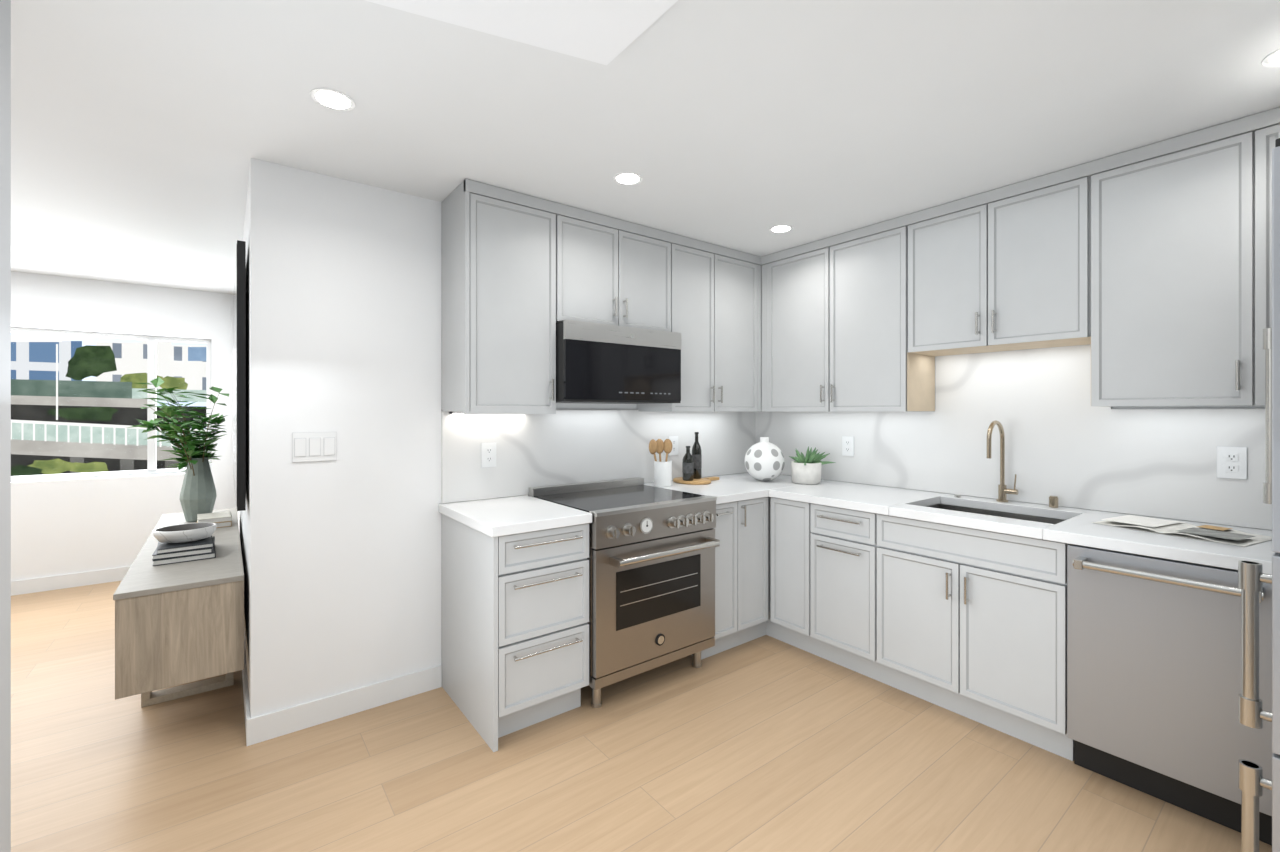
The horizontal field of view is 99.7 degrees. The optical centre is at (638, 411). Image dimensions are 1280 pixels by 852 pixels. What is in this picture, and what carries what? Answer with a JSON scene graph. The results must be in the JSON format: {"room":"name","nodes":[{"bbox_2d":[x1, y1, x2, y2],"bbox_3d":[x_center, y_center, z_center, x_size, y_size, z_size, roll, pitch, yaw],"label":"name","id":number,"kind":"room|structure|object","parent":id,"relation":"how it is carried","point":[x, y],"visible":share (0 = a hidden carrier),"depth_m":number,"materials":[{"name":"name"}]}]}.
{"room":"kitchen","nodes":[
{"label":"kitchen","id":0,"kind":"room"},
{"bbox_2d":[0,0,10,851],"bbox_3d":[-0.091,0.152,-0.553,0.120,2.275,4.070,0,0,-37],"label":"wall","id":1,"kind":"structure","parent":0,"point":[5,425],"depth_m":1.07,"materials":[{"name":"paint"}]},
{"bbox_2d":[11,271,236,580],"bbox_3d":[-5.037,0.152,3.389,4.045,2.275,0.140,0,0,-37],"label":"wall","id":2,"kind":"structure","parent":0,"point":[68,526],"depth_m":4.08,"materials":[{"name":"paint"}]},
{"bbox_2d":[11,566,130,595],"bbox_3d":[-4.991,1.239,3.328,4.043,0.100,0.012,0,0,-37],"label":"baseboard","id":3,"kind":"structure","parent":2,"relation":"attached to","point":[33,585],"depth_m":3.95,"materials":[{"name":"paint"}]},
{"bbox_2d":[11,327,210,480],"bbox_3d":[-4.472,-0.053,3.868,2.221,1.101,0.055,0,0,-37],"label":"window","id":4,"kind":"structure","parent":2,"relation":"in","point":[151,376],"depth_m":4.27,"materials":[{"name":"clear glass"}]},
{"bbox_2d":[237,158,636,717],"bbox_3d":[-1.260,0.152,4.324,3.095,2.275,3.240,0,0,-37],"label":"wall","id":5,"kind":"structure","parent":0,"point":[341,557],"depth_m":2.29,"materials":[{"name":"paint"}]},
{"bbox_2d":[232,240,245,510],"bbox_3d":[-2.133,-0.146,2.883,0.040,1.100,1.710,0,0,-37],"label":"wall-mounted tv","id":6,"kind":"object","parent":5,"relation":"attached to","point":[239,387],"visible":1,"depth_m":2.21,"materials":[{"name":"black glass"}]},
{"bbox_2d":[242,646,254,745],"bbox_3d":[-2.440,1.239,3.308,0.013,0.100,3.083,0,0,-37],"label":"baseboard","id":7,"kind":"structure","parent":5,"relation":"attached to","point":[249,722],"depth_m":2.16,"materials":[{"name":"paint"}]},
{"bbox_2d":[292,432,336,462],"bbox_3d":[-1.332,0.145,2.224,0.158,0.121,0.009,0,0,-37],"label":"switch plate","id":8,"kind":"object","parent":5,"relation":"attached to","point":[313,446],"visible":1,"depth_m":2.22,"materials":[{"name":"white plastic"}]},
{"bbox_2d":[247,665,441,743],"bbox_3d":[-1.211,1.239,2.315,0.721,0.100,0.012,0,0,-37],"label":"baseboard","id":9,"kind":"structure","parent":5,"relation":"attached to","point":[273,724],"depth_m":2.28,"materials":[{"name":"paint"}]},
{"bbox_2d":[441,179,564,413],"bbox_3d":[-0.644,-0.492,2.549,0.463,0.982,0.324,0,0,-37],"label":"upper cabinet","id":10,"kind":"object","parent":5,"relation":"attached to","point":[522,274],"depth_m":2.41,"materials":[{"name":"grey wood"}]},
{"bbox_2d":[449,412,463,413],"bbox_3d":[-0.723,0.006,2.639,0.384,0.011,0.046,0,0,-37],"label":"recessed light","id":11,"kind":"object","parent":10,"relation":"attached to","point":[456,412],"visible":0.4,"depth_m":2.52,"materials":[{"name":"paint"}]},
{"bbox_2d":[441,410,756,502],"bbox_3d":[-0.051,0.209,3.197,2.190,0.440,0.020,0,0,-37],"label":"backsplash","id":12,"kind":"structure","parent":5,"relation":"attached to","point":[565,446],"depth_m":2.96,"materials":[{"name":"white stone"}]},
{"bbox_2d":[481,442,495,467],"bbox_3d":[-0.734,0.213,2.656,0.078,0.121,0.008,0,0,-37],"label":"electrical outlet","id":13,"kind":"object","parent":12,"relation":"attached to","point":[488,454],"visible":1,"depth_m":2.65,"materials":[{"name":"white plastic"}]},
{"bbox_2d":[669,436,677,454],"bbox_3d":[0.222,0.213,3.386,0.078,0.121,0.008,0,0,-37],"label":"electrical outlet","id":14,"kind":"object","parent":12,"relation":"attached to","point":[674,441],"visible":0.94,"depth_m":3.39,"materials":[{"name":"white plastic"}]},
{"bbox_2d":[565,205,676,331],"bbox_3d":[-0.199,-0.704,2.890,0.722,0.557,0.322,0,0,-37],"label":"upper cabinet","id":15,"kind":"object","parent":5,"relation":"attached to","point":[618,272],"depth_m":2.77,"materials":[{"name":"grey wood"}]},
{"bbox_2d":[556,319,680,403],"bbox_3d":[-0.166,-0.234,2.848,0.710,0.378,0.386,0,0,-37],"label":"over-the-range microwave","id":16,"kind":"object","parent":15,"relation":"attached to","point":[604,363],"visible":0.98,"depth_m":2.66,"materials":[{"name":"black glass"}]},
{"bbox_2d":[637,235,761,410],"bbox_3d":[0.373,-0.492,3.327,0.782,0.982,0.322,0,0,-37],"label":"upper cabinet","id":17,"kind":"object","parent":5,"relation":"attached to","point":[719,288],"depth_m":3.20,"materials":[{"name":"grey wood"}]},
{"bbox_2d":[11,581,1271,851],"bbox_3d":[-1.362,1.319,1.012,7.280,0.060,8.380,0,0,-37],"label":"floor","id":18,"kind":"structure","parent":0,"point":[765,743],"depth_m":1.92,"materials":[{"name":"brown wood"}]},
{"bbox_2d":[113,517,243,699],"bbox_3d":[-2.357,0.874,2.868,0.383,0.366,1.944,0,0,-37],"label":"tv stand","id":19,"kind":"object","parent":18,"relation":"on","point":[179,623],"depth_m":2.09,"materials":[{"name":"brown wood"}]},
{"bbox_2d":[113,508,243,595],"bbox_3d":[-2.359,0.680,2.866,0.387,0.022,1.952,0,0,-37],"label":"sideboard top","id":20,"kind":"structure","parent":19,"relation":"on","point":[142,576],"depth_m":2.32,"materials":[{"name":"white stone"}]},
{"bbox_2d":[127,377,228,521],"bbox_3d":[-2.741,0.232,3.217,0.485,0.872,0.878,0,0,-37],"label":"potted plant","id":21,"kind":"object","parent":20,"relation":"on","point":[198,495],"visible":1,"depth_m":3.27,"materials":[{"name":"green plant"}]},
{"bbox_2d":[152,536,215,565],"bbox_3d":[-2.110,0.635,2.517,0.224,0.067,0.306,0,0,-37],"label":"books stack","id":22,"kind":"object","parent":20,"relation":"on","point":[172,553],"visible":0.9,"depth_m":2.42,"materials":[{"name":"grey paper"}]},
{"bbox_2d":[153,522,216,542],"bbox_3d":[-2.110,0.570,2.517,0.229,0.062,0.200,0,0,-37],"label":"bowl","id":23,"kind":"object","parent":22,"relation":"on","point":[184,533],"visible":1,"depth_m":2.48,"materials":[{"name":"white stone"}]},
{"bbox_2d":[197,511,231,527],"bbox_3d":[-2.502,0.640,3.187,0.163,0.056,0.225,0,0,-37],"label":"books stack","id":24,"kind":"object","parent":20,"relation":"on","point":[221,519],"visible":0.83,"depth_m":3.13,"materials":[{"name":"beige paper"}]},
{"bbox_2d":[441,514,588,751],"bbox_3d":[-0.566,0.881,2.421,0.429,0.816,0.622,0,0,-37],"label":"base cabinet","id":25,"kind":"object","parent":18,"relation":"on","point":[514,633],"depth_m":2.19,"materials":[{"name":"grey wood"}]},
{"bbox_2d":[438,495,591,536],"bbox_3d":[-0.564,0.451,2.409,0.446,0.040,0.642,0,0,-37],"label":"countertop","id":26,"kind":"structure","parent":25,"relation":"on","point":[497,517],"depth_m":2.27,"materials":[{"name":"stone"}]},
{"bbox_2d":[529,477,719,707],"bbox_3d":[-0.066,0.840,2.717,0.714,0.898,0.707,0,0,-37],"label":"range oven","id":27,"kind":"object","parent":18,"relation":"on","point":[651,558],"visible":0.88,"depth_m":2.48,"materials":[{"name":"silver metal"}]},
{"bbox_2d":[691,500,744,659],"bbox_3d":[0.271,0.881,3.060,0.226,0.816,0.622,0,0,-37],"label":"base cabinet","id":28,"kind":"object","parent":18,"relation":"on","point":[730,517],"depth_m":2.85,"materials":[{"name":"grey wood"}]},
{"bbox_2d":[644,476,773,503],"bbox_3d":[0.354,0.451,3.109,0.423,0.040,0.646,0,0,-37],"label":"countertop","id":29,"kind":"structure","parent":28,"relation":"on","point":[726,491],"depth_m":2.99,"materials":[{"name":"stone"}]},
{"bbox_2d":[649,439,671,486],"bbox_3d":[0.139,0.296,3.147,0.146,0.270,0.103,0,0,-37],"label":"utensil crock","id":30,"kind":"object","parent":29,"relation":"on","point":[662,473],"visible":1,"depth_m":3.13,"materials":[{"name":"white ceramic"}]},
{"bbox_2d":[673,477,718,484],"bbox_3d":[0.372,0.421,3.325,0.316,0.018,0.260,0,0,-37],"label":"serving board","id":31,"kind":"object","parent":29,"relation":"on","point":[702,481],"visible":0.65,"depth_m":3.23,"materials":[{"name":"brown wood"}]},
{"bbox_2d":[682,446,693,480],"bbox_3d":[0.298,0.309,3.238,0.067,0.205,0.067,0,0,-37],"label":"vinegar bottle","id":32,"kind":"object","parent":31,"relation":"on","point":[688,467],"visible":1,"depth_m":3.21,"materials":[{"name":"black glass"}]},
{"bbox_2d":[692,432,701,478],"bbox_3d":[0.360,0.269,3.335,0.061,0.285,0.061,0,0,-37],"label":"bottle","id":33,"kind":"object","parent":31,"relation":"on","point":[696,453],"visible":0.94,"depth_m":3.31,"materials":[{"name":"black glass"}]},
{"bbox_2d":[745,497,770,642],"bbox_3d":[0.427,0.881,3.180,0.275,0.816,0.622,0,0,-37],"label":"base cabinet","id":34,"kind":"object","parent":18,"relation":"on","point":[758,510],"depth_m":2.98,"materials":[{"name":"grey wood"}]},
{"bbox_2d":[714,472,1273,574],"bbox_3d":[1.334,0.451,2.709,0.648,0.040,2.471,0,0,-37],"label":"countertop","id":35,"kind":"structure","parent":34,"relation":"on","point":[891,501],"depth_m":2.22,"materials":[{"name":"stone"}]},
{"bbox_2d":[745,437,784,480],"bbox_3d":[0.786,0.295,3.364,0.244,0.270,0.244,0,0,-37],"label":"vase","id":36,"kind":"object","parent":35,"relation":"on","point":[764,459],"visible":1,"depth_m":3.28,"materials":[{"name":"white ceramic"}]},
{"bbox_2d":[789,446,835,483],"bbox_3d":[1.032,0.320,3.289,0.257,0.221,0.309,0,0,-37],"label":"succulent pot","id":37,"kind":"object","parent":35,"relation":"on","point":[806,469],"visible":1,"depth_m":3.20,"materials":[{"name":"ceramic"}]},
{"bbox_2d":[927,504,1069,544],"bbox_3d":[1.568,0.563,2.414,0.394,0.182,0.604,0,0,-37],"label":"sink basin","id":38,"kind":"object","parent":35,"relation":"in","point":[1004,514],"visible":0.02,"depth_m":2.55,"materials":[{"name":"silver metal"}]},
{"bbox_2d":[954,420,1057,507],"bbox_3d":[1.688,0.236,2.536,0.193,0.389,0.422,0,0,-37],"label":"faucet","id":39,"kind":"object","parent":35,"relation":"on","point":[1003,491],"visible":1,"depth_m":2.57,"materials":[{"name":"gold metal"}]},
{"bbox_2d":[1092,515,1271,546],"bbox_3d":[1.968,0.424,1.965,0.280,0.014,0.410,0,0,-25],"label":"open magazine","id":40,"kind":"object","parent":35,"relation":"on","point":[1224,535],"visible":1,"depth_m":1.93,"materials":[{"name":"paper"}]},
{"bbox_2d":[766,497,801,648],"bbox_3d":[1.064,0.881,3.085,0.622,0.816,0.297,0,0,-37],"label":"base cabinet","id":41,"kind":"object","parent":18,"relation":"on","point":[785,623],"depth_m":2.94,"materials":[{"name":"grey wood"}]},
{"bbox_2d":[802,502,945,681],"bbox_3d":[1.245,0.881,2.848,0.622,0.816,0.416,0,0,-37],"label":"base cabinet","id":42,"kind":"object","parent":18,"relation":"on","point":[845,552],"depth_m":2.63,"materials":[{"name":"grey wood"}]},
{"bbox_2d":[882,545,1073,760],"bbox_3d":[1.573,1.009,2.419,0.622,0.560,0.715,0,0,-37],"label":"base cabinet","id":43,"kind":"object","parent":18,"relation":"on","point":[970,623],"depth_m":2.17,"materials":[{"name":"grey wood"}]},
{"bbox_2d":[1067,544,1272,845],"bbox_3d":[1.906,0.882,1.904,0.703,0.814,0.493,0,0,-37],"label":"dishwasher","id":44,"kind":"object","parent":18,"relation":"on","point":[1153,667],"visible":0.83,"depth_m":1.73,"materials":[{"name":"silver metal"}]},
{"bbox_2d":[1238,138,1279,851],"bbox_3d":[1.962,0.329,1.209,0.738,1.920,0.778,0,0,-37],"label":"refrigerator","id":45,"kind":"object","parent":18,"relation":"on","point":[1252,713],"visible":1,"depth_m":1.28,"materials":[{"name":"silver metal"}]},
{"bbox_2d":[11,0,1279,293],"bbox_3d":[-1.362,-1.010,1.012,7.280,0.112,8.380,0,0,-37],"label":"ceiling","id":46,"kind":"structure","parent":0,"point":[143,132],"depth_m":1.73,"materials":[{"name":"paint"}]},
{"bbox_2d":[310,88,355,111],"bbox_3d":[-0.965,-0.984,1.708,0.128,0.003,0.128,0,0,-37],"label":"recessed light","id":47,"kind":"object","parent":46,"relation":"in","point":[332,100],"visible":1,"depth_m":1.71,"materials":[{"name":"paint"}]},
{"bbox_2d":[613,172,642,185],"bbox_3d":[-0.044,-0.984,2.287,0.128,0.003,0.128,0,0,-37],"label":"recessed light","id":48,"kind":"object","parent":46,"relation":"in","point":[628,179],"visible":1,"depth_m":2.29,"materials":[{"name":"paint"}]},
{"bbox_2d":[769,225,792,232],"bbox_3d":[0.771,-0.984,2.915,0.128,0.003,0.128,0,0,-37],"label":"recessed light","id":49,"kind":"object","parent":46,"relation":"in","point":[781,229],"visible":1,"depth_m":2.92,"materials":[{"name":"paint"}]},
{"bbox_2d":[1261,49,1279,67],"bbox_3d":[1.804,-0.984,1.480,0.128,0.003,0.128,0,0,-37],"label":"recessed light","id":50,"kind":"object","parent":46,"relation":"in","point":[1272,60],"visible":1,"depth_m":1.51,"materials":[{"name":"paint"}]},
{"bbox_2d":[1028,406,1264,502],"bbox_3d":[2.458,0.152,1.892,0.140,2.275,5.140,0,0,-37],"label":"wall","id":51,"kind":"structure","parent":0,"point":[1211,407],"depth_m":2.12,"materials":[{"name":"paint"}]},
{"bbox_2d":[761,213,934,410],"bbox_3d":[1.200,-0.492,3.153,0.322,0.982,0.952,0,0,-37],"label":"upper cabinet","id":52,"kind":"object","parent":51,"relation":"attached to","point":[837,310],"depth_m":2.98,"materials":[{"name":"grey wood"}]},
{"bbox_2d":[913,161,1092,358],"bbox_3d":[1.691,-0.639,2.511,0.322,0.687,0.724,0,0,-37],"label":"upper cabinet","id":53,"kind":"object","parent":51,"relation":"attached to","point":[1010,267],"depth_m":2.36,"materials":[{"name":"grey wood"}]},
{"bbox_2d":[757,344,1271,529],"bbox_3d":[1.585,0.062,2.902,0.020,0.735,2.474,0,0,-37],"label":"backsplash","id":54,"kind":"structure","parent":51,"relation":"attached to","point":[1067,444],"depth_m":2.50,"materials":[{"name":"white stone"}]},
{"bbox_2d":[842,436,853,455],"bbox_3d":[1.275,0.210,3.285,0.008,0.121,0.078,0,0,-37],"label":"electrical outlet","id":55,"kind":"object","parent":54,"relation":"attached to","point":[847,445],"visible":1,"depth_m":3.28,"materials":[{"name":"white plastic"}]},
{"bbox_2d":[1217,446,1246,479],"bbox_3d":[2.232,0.192,2.031,0.008,0.121,0.078,0,0,-37],"label":"electrical outlet","id":56,"kind":"object","parent":54,"relation":"attached to","point":[1231,462],"visible":1,"depth_m":2.03,"materials":[{"name":"white plastic"}]},
{"bbox_2d":[1073,107,1279,406],"bbox_3d":[2.052,-0.502,2.039,0.322,0.962,0.536,0,0,-37],"label":"upper cabinet","id":57,"kind":"object","parent":51,"relation":"attached to","point":[1145,272],"depth_m":1.92,"materials":[{"name":"grey wood"}]},
{"label":"outside","id":58,"kind":"structure","parent":0,"visible":0},
{"bbox_2d":[11,332,205,475],"bbox_3d":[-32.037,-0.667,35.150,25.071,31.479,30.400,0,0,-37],"label":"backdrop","id":59,"kind":"structure","parent":58,"point":[102,460],"depth_m":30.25,"materials":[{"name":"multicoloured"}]}
]}

